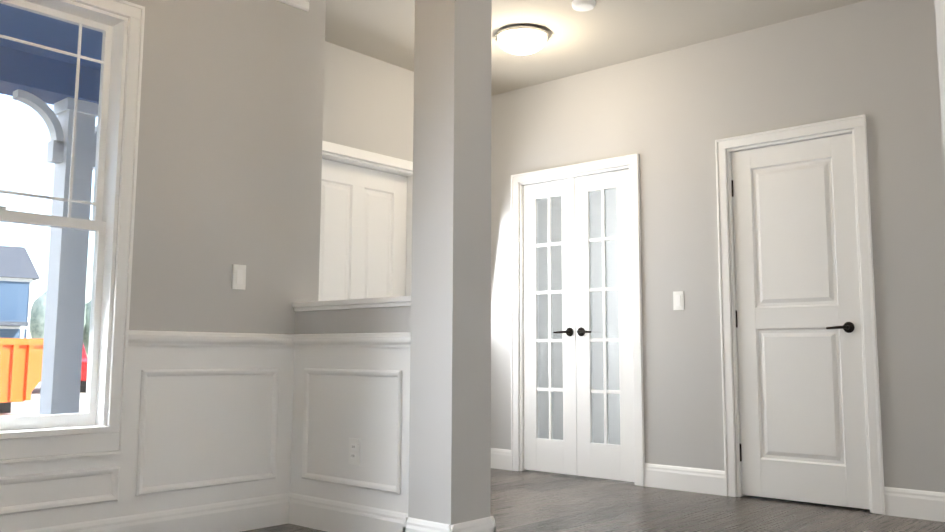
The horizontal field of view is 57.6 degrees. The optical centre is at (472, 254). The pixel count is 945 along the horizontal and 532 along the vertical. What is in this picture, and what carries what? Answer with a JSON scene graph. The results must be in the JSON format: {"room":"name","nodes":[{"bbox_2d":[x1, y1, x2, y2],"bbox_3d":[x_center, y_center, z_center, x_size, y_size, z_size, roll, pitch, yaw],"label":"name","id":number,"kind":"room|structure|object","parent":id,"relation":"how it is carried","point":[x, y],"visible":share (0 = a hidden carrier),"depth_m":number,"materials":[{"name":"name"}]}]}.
{"room":"empty dining room","nodes":[
{"label":"empty dining room","id":0,"kind":"room"},
{"bbox_2d":[0,0,325,531],"bbox_3d":[-2.259,-0.246,2.856,0.160,2.740,4.280,-6,-9,41],"label":"wall","id":1,"kind":"structure","parent":0,"point":[229,167],"depth_m":3.94,"materials":[{"name":"paint"}]},
{"bbox_2d":[0,0,144,463],"bbox_3d":[-2.134,-0.209,2.975,0.205,1.905,1.924,-6,-9,41],"label":"window unit","id":2,"kind":"structure","parent":1,"relation":"in","point":[113,29],"depth_m":3.57,"materials":[{"name":"white plastic"}]},
{"bbox_2d":[232,264,245,289],"bbox_3d":[-1.089,0.106,4.016,0.010,0.115,0.070,-6,-9,41],"label":"light switch","id":3,"kind":"object","parent":1,"relation":"attached to","point":[239,277],"visible":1,"depth_m":4.01,"materials":[{"name":"white plastic"}]},
{"bbox_2d":[277,0,309,11],"bbox_3d":[-2.192,-1.532,2.870,0.110,0.180,4.160,-6,-9,41],"label":"crown molding","id":4,"kind":"structure","parent":1,"relation":"attached to","point":[302,5],"depth_m":4.31,"materials":[{"name":"white wood"}]},
{"bbox_2d":[290,306,410,513],"bbox_3d":[-0.507,0.751,3.957,0.865,1.030,0.140,-6,-9,41],"label":"wall","id":5,"kind":"structure","parent":0,"point":[344,409],"depth_m":3.90,"materials":[{"name":"paint"}]},
{"bbox_2d":[348,438,359,464],"bbox_3d":[-0.533,0.886,3.862,0.070,0.115,0.011,-6,-9,41],"label":"outlet","id":6,"kind":"object","parent":5,"relation":"attached to","point":[354,451],"visible":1,"depth_m":3.86,"materials":[{"name":"white plastic"}]},
{"bbox_2d":[322,41,413,171],"bbox_3d":[-0.464,0.067,5.468,0.645,2.740,2.320,-6,-9,41],"label":"wall","id":7,"kind":"structure","parent":0,"point":[368,103],"depth_m":5.58,"materials":[{"name":"grey paint"}]},
{"bbox_2d":[318,159,406,300],"bbox_3d":[-0.740,0.425,5.490,0.101,2.008,0.870,-6,-9,41],"label":"entry door","id":8,"kind":"structure","parent":7,"relation":"in","point":[363,234],"depth_m":5.59,"materials":[{"name":"white wood"}]},
{"bbox_2d":[322,140,412,295],"bbox_3d":[-0.614,0.405,5.615,0.175,2.099,1.381,-6,-9,41],"label":"door frame","id":9,"kind":"structure","parent":7,"relation":"attached to","point":[329,147],"depth_m":5.67,"materials":[{"name":"white wood"}]},
{"bbox_2d":[538,188,619,444],"bbox_3d":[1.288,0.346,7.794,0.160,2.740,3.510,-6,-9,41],"label":"glass pane","id":10,"kind":"structure","parent":0,"point":[595,251],"depth_m":7.26,"materials":[{"name":"clear glass"}]},
{"bbox_2d":[242,468,944,531],"bbox_3d":[1.329,1.253,3.220,7.600,0.120,10.250,-6,-9,41],"label":"floor","id":11,"kind":"structure","parent":0,"point":[531,501],"depth_m":4.45,"materials":[{"name":"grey wood"}]},
{"bbox_2d":[408,0,491,524],"bbox_3d":[-0.089,-0.138,3.691,0.240,2.740,0.240,-6,-9,41],"label":"column","id":12,"kind":"structure","parent":11,"relation":"on","point":[450,426],"depth_m":3.58,"materials":[{"name":"grey paint"}]},
{"bbox_2d":[934,0,944,168],"bbox_3d":[1.445,-0.288,2.340,0.240,2.740,0.240,-6,-9,41],"label":"column","id":13,"kind":"structure","parent":11,"relation":"on","point":[940,16],"depth_m":2.35,"materials":[{"name":"grey paint"}]},
{"bbox_2d":[325,0,865,95],"bbox_3d":[1.342,-1.588,3.551,7.600,0.120,10.250,-6,-9,41],"label":"ceiling","id":14,"kind":"structure","parent":0,"point":[603,33],"depth_m":5.11,"materials":[{"name":"beige paint"}]},
{"bbox_2d":[495,24,548,54],"bbox_3d":[0.301,-1.271,5.216,0.332,0.133,0.332,-6,-9,41],"label":"light","id":15,"kind":"object","parent":14,"relation":"attached to","point":[522,39],"visible":1,"depth_m":5.12,"materials":[{"name":"white glass"}]},
{"bbox_2d":[572,0,595,11],"bbox_3d":[0.613,-1.374,4.747,0.132,0.034,0.132,-6,-9,41],"label":"smoke detector","id":16,"kind":"object","parent":14,"relation":"attached to","point":[583,5],"visible":1,"depth_m":4.72,"materials":[{"name":"white plastic"}]},
{"bbox_2d":[491,0,944,491],"bbox_3d":[2.664,-0.045,4.378,6.780,2.740,0.430,-6,-9,41],"label":"wall","id":17,"kind":"structure","parent":0,"point":[670,117],"depth_m":5.13,"materials":[{"name":"grey paint"}]},
{"bbox_2d":[15,448,944,531],"bbox_3d":[0.530,0.955,1.815,6.500,0.140,6.650,-6,-9,41],"label":"baseboard","id":18,"kind":"structure","parent":17,"relation":"attached to","point":[317,513],"depth_m":3.93,"materials":[{"name":"white wood"}]},
{"bbox_2d":[511,153,644,485],"bbox_3d":[0.714,0.437,5.836,1.051,2.099,0.141,-6,-9,41],"label":"door frame","id":19,"kind":"structure","parent":17,"relation":"attached to","point":[632,161],"depth_m":5.93,"materials":[{"name":"white wood"}]},
{"bbox_2d":[524,169,634,481],"bbox_3d":[0.691,0.468,5.806,0.890,2.008,0.087,-6,-9,41],"label":"doors","id":20,"kind":"structure","parent":17,"relation":"in","point":[576,450],"depth_m":5.80,"materials":[{"name":"white wood"}]},
{"bbox_2d":[673,291,683,309],"bbox_3d":[1.267,0.286,5.289,0.070,0.115,0.010,-6,-9,41],"label":"light switch","id":21,"kind":"object","parent":17,"relation":"attached to","point":[678,300],"visible":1,"depth_m":5.29,"materials":[{"name":"white plastic"}]},
{"bbox_2d":[715,114,884,514],"bbox_3d":[1.833,0.327,4.850,0.861,2.099,0.141,-6,-9,41],"label":"door frame","id":22,"kind":"structure","parent":17,"relation":"attached to","point":[729,359],"depth_m":4.86,"materials":[{"name":"white wood"}]},
{"bbox_2d":[731,133,869,508],"bbox_3d":[1.805,0.359,4.825,0.713,2.008,0.087,-6,-9,41],"label":"closet door","id":23,"kind":"structure","parent":17,"relation":"in","point":[803,438],"depth_m":4.81,"materials":[{"name":"white wood"}]},
{"bbox_3d":[0.872,-0.553,0.096,0.120,2.740,4.280,-6,-9,41],"label":"wall","id":24,"kind":"structure","parent":0,"visible":0},
{"bbox_2d":[0,466,119,515],"bbox_3d":[-1.747,0.897,3.177,0.015,0.140,0.912,-6,-9,41],"label":"trim","id":25,"kind":"structure","parent":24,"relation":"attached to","point":[114,471],"depth_m":3.35,"materials":[{"name":"white wood"}]},
{"bbox_2d":[135,368,278,495],"bbox_3d":[-1.163,0.777,3.854,0.015,0.520,0.698,-6,-9,41],"label":"trim","id":26,"kind":"structure","parent":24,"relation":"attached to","point":[139,491],"depth_m":3.80,"materials":[{"name":"white wood"}]},
{"bbox_2d":[128,330,291,347],"bbox_3d":[-1.150,0.388,3.901,0.030,0.066,0.863,-6,-9,41],"label":"trim","id":27,"kind":"structure","parent":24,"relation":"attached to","point":[224,339],"depth_m":3.85,"materials":[{"name":"white wood"}]},
{"bbox_2d":[292,332,410,347],"bbox_3d":[-0.550,0.393,3.924,0.835,0.066,0.030,-6,-9,41],"label":"trim","id":28,"kind":"structure","parent":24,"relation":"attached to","point":[386,339],"depth_m":3.91,"materials":[{"name":"white wood"}]},
{"bbox_2d":[302,368,401,493],"bbox_3d":[-0.561,0.784,3.896,0.670,0.520,0.015,-6,-9,41],"label":"trim","id":29,"kind":"structure","parent":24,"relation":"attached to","point":[396,489],"depth_m":3.87,"materials":[{"name":"white wood"}]},
{"label":"outside","id":30,"kind":"structure","parent":0,"visible":0},
{"bbox_2d":[0,381,85,416],"bbox_3d":[-38.594,6.517,46.205,200.000,0.300,260.000,-6,-9,41],"label":"ground","id":31,"kind":"structure","parent":30,"point":[21,406],"depth_m":18.55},
{"bbox_2d":[0,246,39,337],"bbox_3d":[-37.938,3.109,55.272,16.400,8.625,12.450,6,-8,-38],"label":"house","id":32,"kind":"structure","parent":31,"relation":"on","point":[21,255],"depth_m":56.45,"materials":[{"name":"blue"}]},
{"bbox_2d":[0,338,43,412],"bbox_3d":[-9.823,2.247,15.782,2.639,1.410,3.226,-6,-9,41],"label":"dumpster","id":33,"kind":"object","parent":31,"relation":"on","point":[15,377],"depth_m":15.81,"materials":[{"name":"orange"}]},
{"bbox_2d":[30,290,90,354],"bbox_3d":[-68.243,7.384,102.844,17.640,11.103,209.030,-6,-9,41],"label":"tree","id":34,"kind":"object","parent":31,"relation":"on","point":[41,315],"depth_m":113.26,"materials":[{"name":"green plant"}]},
{"bbox_2d":[80,344,87,391],"bbox_3d":[-12.710,3.388,26.029,1.920,1.472,4.491,3,-7,-25],"label":"car","id":35,"kind":"object","parent":31,"relation":"on","point":[83,374],"depth_m":24.61,"materials":[{"name":"red metal"}]},
{"bbox_3d":[-2.354,1.533,4.556,2.485,0.300,13.300,-6,-9,41],"label":"porch floor","id":36,"kind":"structure","parent":31,"relation":"on","visible":0},
{"bbox_2d":[12,89,98,414],"bbox_3d":[-2.716,0.235,5.749,0.230,2.550,0.800,-6,-9,41],"label":"porch column","id":37,"kind":"structure","parent":36,"relation":"on","point":[77,270],"depth_m":5.71,"materials":[{"name":"white wood"}]},
{"bbox_2d":[0,46,100,104],"bbox_3d":[-3.061,-1.258,5.524,0.300,0.361,13.300,-6,-9,41],"label":"beam","id":38,"kind":"structure","parent":37,"relation":"on","point":[62,66],"depth_m":5.62,"materials":[{"name":"blue wood"}]},
{"bbox_3d":[1.864,0.519,1.868,0.890,1.030,0.140,-6,-9,41],"label":"wall","id":39,"kind":"structure","parent":0,"visible":0},
{"bbox_2d":[292,296,410,310],"bbox_3d":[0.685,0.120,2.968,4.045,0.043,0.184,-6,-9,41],"label":"trim","id":40,"kind":"structure","parent":39,"relation":"on","point":[398,301],"depth_m":3.94,"materials":[{"name":"white wood"}]},
{"bbox_3d":[0.988,-1.802,3.893,8.950,0.379,10.650,-6,-9,41],"label":"roof slab","id":41,"kind":"structure","parent":0,"visible":0},
{"bbox_2d":[0,3,102,70],"bbox_3d":[-4.173,-1.723,2.528,2.054,0.141,7.289,-6,-9,41],"label":"porch ceiling","id":42,"kind":"structure","parent":41,"relation":"attached to","point":[37,24],"depth_m":5.24,"materials":[{"name":"blue wood"}]}
]}

